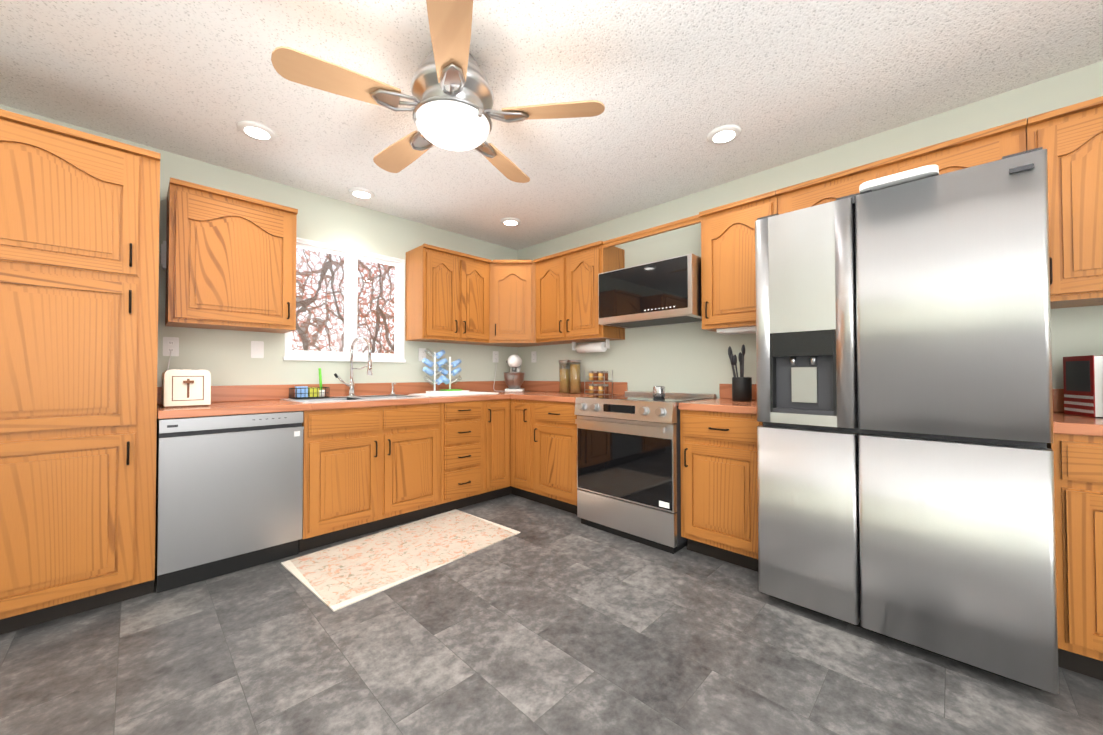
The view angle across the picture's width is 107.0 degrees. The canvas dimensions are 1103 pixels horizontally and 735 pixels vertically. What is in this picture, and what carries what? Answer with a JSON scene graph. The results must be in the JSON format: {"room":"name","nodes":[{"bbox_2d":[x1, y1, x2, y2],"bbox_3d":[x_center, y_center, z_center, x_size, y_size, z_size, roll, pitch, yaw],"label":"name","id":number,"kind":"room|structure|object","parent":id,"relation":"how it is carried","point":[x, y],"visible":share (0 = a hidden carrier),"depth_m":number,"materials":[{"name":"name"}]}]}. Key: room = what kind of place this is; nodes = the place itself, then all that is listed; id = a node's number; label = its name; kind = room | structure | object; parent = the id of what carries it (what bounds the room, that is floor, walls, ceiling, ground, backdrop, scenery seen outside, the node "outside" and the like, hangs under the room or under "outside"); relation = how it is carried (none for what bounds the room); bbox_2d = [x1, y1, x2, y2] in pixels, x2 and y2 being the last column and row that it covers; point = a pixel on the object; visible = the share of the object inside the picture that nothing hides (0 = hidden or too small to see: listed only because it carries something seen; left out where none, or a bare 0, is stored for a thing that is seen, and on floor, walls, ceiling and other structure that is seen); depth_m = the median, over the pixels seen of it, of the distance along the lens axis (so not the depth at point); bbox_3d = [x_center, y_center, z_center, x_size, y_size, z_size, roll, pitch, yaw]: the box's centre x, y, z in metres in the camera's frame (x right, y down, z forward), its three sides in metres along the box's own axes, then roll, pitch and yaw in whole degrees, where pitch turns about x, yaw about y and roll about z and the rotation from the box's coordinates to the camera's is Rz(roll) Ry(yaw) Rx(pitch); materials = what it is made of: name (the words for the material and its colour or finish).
{"room":"kitchen","nodes":[
{"label":"kitchen","id":0,"kind":"room"},
{"bbox_2d":[0,104,517,386],"bbox_3d":[-2.058,-0.087,2.837,0.120,2.446,4.940,-1,-1,44],"label":"wall","id":1,"kind":"structure","parent":0,"point":[223,357],"depth_m":3.02,"materials":[{"name":"grey paint"}]},
{"bbox_2d":[163,337,178,355],"bbox_3d":[-2.315,-0.127,2.483,0.008,0.116,0.072,-1,-1,44],"label":"electrical outlet","id":2,"kind":"object","parent":1,"relation":"attached to","point":[170,343],"visible":1,"depth_m":2.48,"materials":[{"name":"white plastic"}]},
{"bbox_2d":[165,177,297,332],"bbox_3d":[-1.995,-0.645,2.569,0.355,0.794,0.615,-1,-1,44],"label":"upper cabinet","id":3,"kind":"object","parent":1,"relation":"attached to","point":[230,261],"visible":1,"depth_m":2.44,"materials":[{"name":"brown wood"}]},
{"bbox_2d":[160,241,165,269],"bbox_3d":[-2.314,-0.670,2.432,0.055,0.160,0.026,-1,-1,44],"label":"night light","id":4,"kind":"object","parent":3,"relation":"attached to","point":[163,255],"visible":0.88,"depth_m":2.42,"materials":[{"name":"white plastic"}]},
{"bbox_2d":[251,341,263,357],"bbox_3d":[-2.009,-0.123,2.790,0.016,0.116,0.072,-1,-1,44],"label":"light switch","id":5,"kind":"object","parent":1,"relation":"attached to","point":[257,349],"visible":1,"depth_m":2.79,"materials":[{"name":"white plastic"}]},
{"bbox_2d":[283,237,405,362],"bbox_3d":[-1.617,-0.495,3.253,0.107,0.897,0.904,-1,-1,44],"label":"window","id":6,"kind":"structure","parent":1,"relation":"in","point":[351,265],"depth_m":3.26,"materials":[{"name":"white plastic"}]},
{"bbox_2d":[418,348,425,360],"bbox_3d":[-1.159,-0.115,3.664,0.008,0.116,0.072,-1,-1,44],"label":"electrical outlet","id":7,"kind":"object","parent":1,"relation":"attached to","point":[421,354],"visible":0.92,"depth_m":3.66,"materials":[{"name":"white plastic"}]},
{"bbox_2d":[405,244,490,343],"bbox_3d":[-0.909,-0.620,3.678,0.355,0.774,0.678,-1,-1,44],"label":"upper cabinet","id":8,"kind":"object","parent":1,"relation":"attached to","point":[447,296],"visible":1,"depth_m":3.52,"materials":[{"name":"brown wood"}]},
{"bbox_2d":[493,351,498,361],"bbox_3d":[-0.582,-0.111,4.254,0.008,0.116,0.072,-1,-1,44],"label":"electrical outlet","id":9,"kind":"object","parent":1,"relation":"attached to","point":[495,356],"visible":1,"depth_m":4.25,"materials":[{"name":"white plastic"}]},
{"bbox_2d":[471,260,555,346],"bbox_3d":[-0.368,-0.616,4.049,0.607,0.774,0.607,-1,-1,44],"label":"upper cabinet","id":10,"kind":"object","parent":1,"relation":"attached to","point":[512,303],"visible":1,"depth_m":3.82,"materials":[{"name":"brown wood"}]},
{"bbox_2d":[0,494,1102,734],"bbox_3d":[-0.119,1.152,0.921,5.540,0.100,4.940,-1,-1,44],"label":"floor","id":11,"kind":"structure","parent":0,"point":[548,620],"depth_m":1.54,"materials":[{"name":"tile"}]},
{"bbox_2d":[0,109,160,634],"bbox_3d":[-2.399,0.037,1.925,0.659,2.171,0.762,-1,-1,44],"label":"pantry cabinet","id":12,"kind":"object","parent":11,"relation":"on","point":[79,248],"visible":1,"depth_m":1.81,"materials":[{"name":"brown wood"}]},
{"bbox_2d":[155,411,303,592],"bbox_3d":[-1.909,0.696,2.414,0.625,0.866,0.620,-1,-1,44],"label":"dishwasher","id":13,"kind":"object","parent":11,"relation":"on","point":[229,493],"visible":1,"depth_m":2.18,"materials":[{"name":"grey metal"}]},
{"bbox_2d":[299,403,440,551],"bbox_3d":[-1.363,0.703,2.972,0.660,0.868,0.925,-1,-1,44],"label":"base cabinet","id":14,"kind":"object","parent":11,"relation":"on","point":[366,470],"visible":0.9,"depth_m":2.71,"materials":[{"name":"brown wood"}]},
{"bbox_2d":[281,509,519,610],"bbox_3d":[-0.882,1.125,2.565,0.730,0.007,1.210,-1,-1,40],"label":"rug","id":15,"kind":"object","parent":11,"relation":"on","point":[337,577],"visible":1,"depth_m":2.42,"materials":[{"name":"beige fabric"}]},
{"bbox_2d":[436,400,481,514],"bbox_3d":[-0.906,0.709,3.439,0.660,0.868,0.379,-1,-1,44],"label":"base cabinet","id":16,"kind":"object","parent":11,"relation":"on","point":[461,454],"visible":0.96,"depth_m":3.22,"materials":[{"name":"brown wood"}]},
{"bbox_2d":[477,399,540,502],"bbox_3d":[-0.363,0.714,3.813,0.911,0.868,0.911,-1,-1,44],"label":"base cabinet","id":17,"kind":"object","parent":11,"relation":"on","point":[507,446],"visible":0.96,"depth_m":3.47,"materials":[{"name":"brown wood"}]},
{"bbox_2d":[157,381,512,418],"bbox_3d":[-1.132,0.197,3.215,0.662,0.145,2.852,-1,-1,44],"label":"countertop","id":18,"kind":"structure","parent":17,"relation":"on","point":[240,399],"depth_m":2.78,"materials":[{"name":"laminate"}]},
{"bbox_2d":[161,350,210,407],"bbox_3d":[-2.121,0.054,2.363,0.435,0.327,0.190,-1,-1,44],"label":"toaster","id":19,"kind":"object","parent":18,"relation":"on","point":[186,388],"visible":1,"depth_m":2.22,"materials":[{"name":"white plastic"}]},
{"bbox_2d":[280,336,428,403],"bbox_3d":[-1.410,0.091,2.965,0.543,0.661,0.837,-1,-1,44],"label":"sink","id":20,"kind":"object","parent":18,"relation":"in","point":[351,396],"visible":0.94,"depth_m":3.07,"materials":[{"name":"silver metal"}]},
{"bbox_2d":[289,368,329,398],"bbox_3d":[-1.744,0.112,2.943,0.085,0.216,0.239,-1,-1,44],"label":"caddy","id":21,"kind":"object","parent":20,"relation":"on","point":[301,392],"visible":1,"depth_m":2.92,"materials":[{"name":"black plastic"}]},
{"bbox_2d":[334,336,396,396],"bbox_3d":[-1.409,-0.007,3.165,0.225,0.459,0.477,-1,-1,44],"label":"faucet","id":22,"kind":"object","parent":18,"relation":"on","point":[369,365],"depth_m":3.13,"materials":[{"name":"silver metal"}]},
{"bbox_2d":[408,391,498,396],"bbox_3d":[-0.842,0.228,3.552,0.390,0.010,0.690,-1,-1,44],"label":"drying mat","id":23,"kind":"object","parent":18,"relation":"on","point":[447,394],"visible":0.85,"depth_m":3.38,"materials":[{"name":"white fabric"}]},
{"bbox_2d":[422,348,468,393],"bbox_3d":[-0.938,0.033,3.579,0.200,0.382,0.411,-1,-1,44],"label":"drying rack","id":24,"kind":"object","parent":23,"relation":"on","point":[441,370],"visible":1,"depth_m":3.54,"materials":[{"name":"white plastic"}]},
{"bbox_2d":[493,355,524,391],"bbox_3d":[-0.414,0.057,4.110,0.433,0.370,0.300,-1,-1,44],"label":"stand mixer","id":25,"kind":"object","parent":18,"relation":"on","point":[514,377],"visible":1,"depth_m":3.92,"materials":[{"name":"white plastic"}]},
{"bbox_2d":[513,381,627,402],"bbox_3d":[0.154,0.199,3.510,0.763,0.145,0.632,-1,-1,44],"label":"countertop","id":26,"kind":"structure","parent":17,"relation":"on","point":[533,390],"depth_m":3.56,"materials":[{"name":"laminate"}]},
{"bbox_2d":[559,360,569,392],"bbox_3d":[0.121,0.084,3.766,0.108,0.302,0.108,-1,-1,44],"label":"canister","id":27,"kind":"object","parent":26,"relation":"on","point":[564,381],"visible":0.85,"depth_m":3.73,"materials":[{"name":"clear glass"}]},
{"bbox_2d":[569,360,580,393],"bbox_3d":[0.214,0.082,3.675,0.108,0.302,0.108,-1,-1,44],"label":"canister","id":28,"kind":"object","parent":26,"relation":"on","point":[575,378],"visible":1,"depth_m":3.63,"materials":[{"name":"clear glass"}]},
{"bbox_2d":[584,370,612,394],"bbox_3d":[0.400,0.125,3.486,0.216,0.210,0.116,-1,-1,44],"label":"spice rack","id":29,"kind":"object","parent":26,"relation":"on","point":[599,389],"visible":1,"depth_m":3.46,"materials":[{"name":"silver metal"}]},
{"bbox_2d":[534,400,578,513],"bbox_3d":[0.236,0.706,3.405,0.512,0.868,0.660,-1,-1,44],"label":"base cabinet","id":30,"kind":"object","parent":11,"relation":"on","point":[555,455],"visible":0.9,"depth_m":3.20,"materials":[{"name":"brown wood"}]},
{"bbox_2d":[574,391,717,553],"bbox_3d":[0.663,0.661,2.914,0.776,0.940,0.708,-1,-1,44],"label":"range oven","id":31,"kind":"object","parent":11,"relation":"on","point":[628,467],"visible":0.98,"depth_m":2.65,"materials":[{"name":"grey metal"}]},
{"bbox_2d":[653,386,664,397],"bbox_3d":[0.763,0.173,2.898,0.083,0.080,0.083,-1,-1,44],"label":"candle jar","id":32,"kind":"object","parent":31,"relation":"on","point":[658,391],"visible":1,"depth_m":2.86,"materials":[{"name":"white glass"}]},
{"bbox_2d":[680,410,762,571],"bbox_3d":[1.154,0.690,2.506,0.490,0.868,0.660,-1,-1,44],"label":"base cabinet","id":33,"kind":"object","parent":11,"relation":"on","point":[719,491],"visible":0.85,"depth_m":2.30,"materials":[{"name":"brown wood"}]},
{"bbox_2d":[678,384,756,413],"bbox_3d":[1.164,0.182,2.522,0.493,0.145,0.632,-1,-1,44],"label":"countertop","id":34,"kind":"structure","parent":33,"relation":"on","point":[725,403],"depth_m":2.41,"materials":[{"name":"laminate"}]},
{"bbox_2d":[728,344,751,400],"bbox_3d":[1.218,0.035,2.643,0.146,0.360,0.192,-1,-1,44],"label":"utensil crock","id":35,"kind":"object","parent":34,"relation":"on","point":[741,387],"visible":1,"depth_m":2.59,"materials":[{"name":"black plastic"}]},
{"bbox_2d":[755,147,1058,693],"bbox_3d":[1.591,0.196,1.934,0.908,1.837,0.820,-1,-1,44],"label":"refrigerator","id":36,"kind":"object","parent":11,"relation":"on","point":[905,467],"visible":1,"depth_m":1.55,"materials":[{"name":"grey metal"}]},
{"bbox_2d":[859,165,938,192],"bbox_3d":[1.488,-0.740,1.739,0.240,0.026,0.420,-1,-1,44],"label":"tray","id":37,"kind":"object","parent":36,"relation":"on","point":[923,172],"visible":0.27,"depth_m":1.59,"materials":[{"name":"white plastic"}]},
{"bbox_2d":[1047,433,1102,680],"bbox_3d":[2.292,0.670,1.392,0.800,0.868,0.660,-1,-1,44],"label":"base cabinet","id":38,"kind":"object","parent":11,"relation":"on","point":[1078,475],"visible":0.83,"depth_m":1.43,"materials":[{"name":"brown wood"}]},
{"bbox_2d":[1052,389,1102,436],"bbox_3d":[2.300,0.162,1.409,0.800,0.145,0.632,-1,-1,44],"label":"countertop","id":39,"kind":"structure","parent":38,"relation":"on","point":[1064,423],"depth_m":1.46,"materials":[{"name":"laminate"}]},
{"bbox_2d":[1063,355,1102,417],"bbox_3d":[2.197,0.075,1.679,0.046,0.245,0.188,-1,-1,28],"label":"cookbook","id":40,"kind":"object","parent":39,"relation":"on","point":[1083,384],"visible":1,"depth_m":1.66,"materials":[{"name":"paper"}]},
{"bbox_2d":[0,0,1102,250],"bbox_3d":[-0.124,-1.393,0.962,5.540,0.100,4.940,-1,-1,44],"label":"ceiling","id":41,"kind":"structure","parent":0,"point":[670,84],"depth_m":1.89,"materials":[{"name":"white paint"}]},
{"bbox_2d":[237,121,276,140],"bbox_3d":[-1.639,-1.308,2.273,0.180,0.022,0.180,-1,-1,44],"label":"recessed light","id":42,"kind":"object","parent":41,"relation":"in","point":[256,130],"visible":1,"depth_m":2.25,"materials":[{"name":"white plastic"}]},
{"bbox_2d":[348,187,374,198],"bbox_3d":[-1.420,-1.296,3.053,0.180,0.022,0.180,-1,-1,44],"label":"recessed light","id":43,"kind":"object","parent":41,"relation":"in","point":[360,193],"visible":1,"depth_m":3.02,"materials":[{"name":"white plastic"}]},
{"bbox_2d":[271,0,604,182],"bbox_3d":[-0.467,-1.154,1.803,1.216,0.350,1.253,-1,-1,44],"label":"ceiling fan","id":44,"kind":"object","parent":41,"relation":"hanging from","point":[452,96],"visible":1,"depth_m":1.65,"materials":[{"name":"brown wood"}]},
{"bbox_2d":[500,217,520,225],"bbox_3d":[-0.364,-1.290,3.631,0.180,0.022,0.180,-1,-1,44],"label":"recessed light","id":45,"kind":"object","parent":41,"relation":"in","point":[509,221],"visible":1,"depth_m":3.60,"materials":[{"name":"white plastic"}]},
{"bbox_2d":[707,124,740,144],"bbox_3d":[0.978,-1.313,2.315,0.180,0.022,0.180,-1,-1,44],"label":"recessed light","id":46,"kind":"object","parent":41,"relation":"in","point":[724,134],"visible":0.98,"depth_m":2.29,"materials":[{"name":"white plastic"}]},
{"bbox_2d":[518,61,1102,398],"bbox_3d":[1.607,-0.098,2.622,5.420,2.446,0.120,-1,-1,44],"label":"wall","id":47,"kind":"structure","parent":0,"point":[686,358],"depth_m":2.92,"materials":[{"name":"grey paint"}]},
{"bbox_2d":[531,351,536,361],"bbox_3d":[-0.185,-0.111,4.286,0.072,0.116,0.008,-1,-1,44],"label":"electrical outlet","id":48,"kind":"object","parent":47,"relation":"attached to","point":[533,356],"visible":1,"depth_m":4.28,"materials":[{"name":"white plastic"}]},
{"bbox_2d":[533,241,624,343],"bbox_3d":[0.222,-0.623,3.650,0.790,0.774,0.355,-1,-1,44],"label":"upper cabinet","id":49,"kind":"object","parent":47,"relation":"attached to","point":[567,311],"visible":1,"depth_m":3.49,"materials":[{"name":"brown wood"}]},
{"bbox_2d":[572,339,609,352],"bbox_3d":[0.341,-0.184,3.610,0.394,0.104,0.086,-1,-1,44],"label":"paper towel holder","id":50,"kind":"object","parent":49,"relation":"attached to","point":[592,347],"visible":1,"depth_m":3.55,"materials":[{"name":"white paper"}]},
{"bbox_2d":[598,253,701,328],"bbox_3d":[0.779,-0.535,3.063,0.766,0.402,0.408,-1,-1,44],"label":"microwave","id":51,"kind":"object","parent":47,"relation":"attached to","point":[668,291],"visible":0.94,"depth_m":2.87,"materials":[{"name":"silver metal"}]},
{"bbox_2d":[699,191,777,331],"bbox_3d":[1.249,-0.641,2.644,0.460,0.774,0.355,-1,-1,44],"label":"upper cabinet","id":52,"kind":"object","parent":47,"relation":"attached to","point":[728,278],"visible":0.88,"depth_m":2.56,"materials":[{"name":"brown wood"}]},
{"bbox_2d":[603,214,700,247],"bbox_3d":[0.711,-0.992,3.010,0.810,0.050,0.027,-1,-1,44],"label":"rail","id":53,"kind":"object","parent":52,"relation":"attached to","point":[677,224],"visible":0.86,"depth_m":2.97,"materials":[{"name":"brown wood"}]},
{"bbox_2d":[717,326,755,334],"bbox_3d":[1.289,-0.240,2.627,0.370,0.028,0.204,-1,-1,44],"label":"under-cabinet light","id":54,"kind":"object","parent":52,"relation":"attached to","point":[739,330],"visible":0.58,"depth_m":2.62,"materials":[{"name":"white plastic"}]},
{"bbox_2d":[776,118,1026,214],"bbox_3d":[1.764,-0.885,2.159,0.955,0.304,0.333,-1,-1,44],"label":"upper cabinet","id":55,"kind":"object","parent":47,"relation":"attached to","point":[982,147],"visible":0.27,"depth_m":1.95,"materials":[{"name":"brown wood"}]},
{"bbox_2d":[1026,96,1102,308],"bbox_3d":[2.386,-0.661,1.532,0.800,0.774,0.355,-1,-1,44],"label":"upper cabinet","id":56,"kind":"object","parent":47,"relation":"attached to","point":[1069,138],"visible":0.73,"depth_m":1.63,"materials":[{"name":"brown wood"}]},
{"label":"outside","id":57,"kind":"structure","parent":0,"visible":0},
{"bbox_2d":[292,247,394,353],"bbox_3d":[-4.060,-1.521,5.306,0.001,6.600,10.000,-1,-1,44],"label":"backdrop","id":58,"kind":"structure","parent":57,"point":[377,295],"depth_m":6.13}
]}

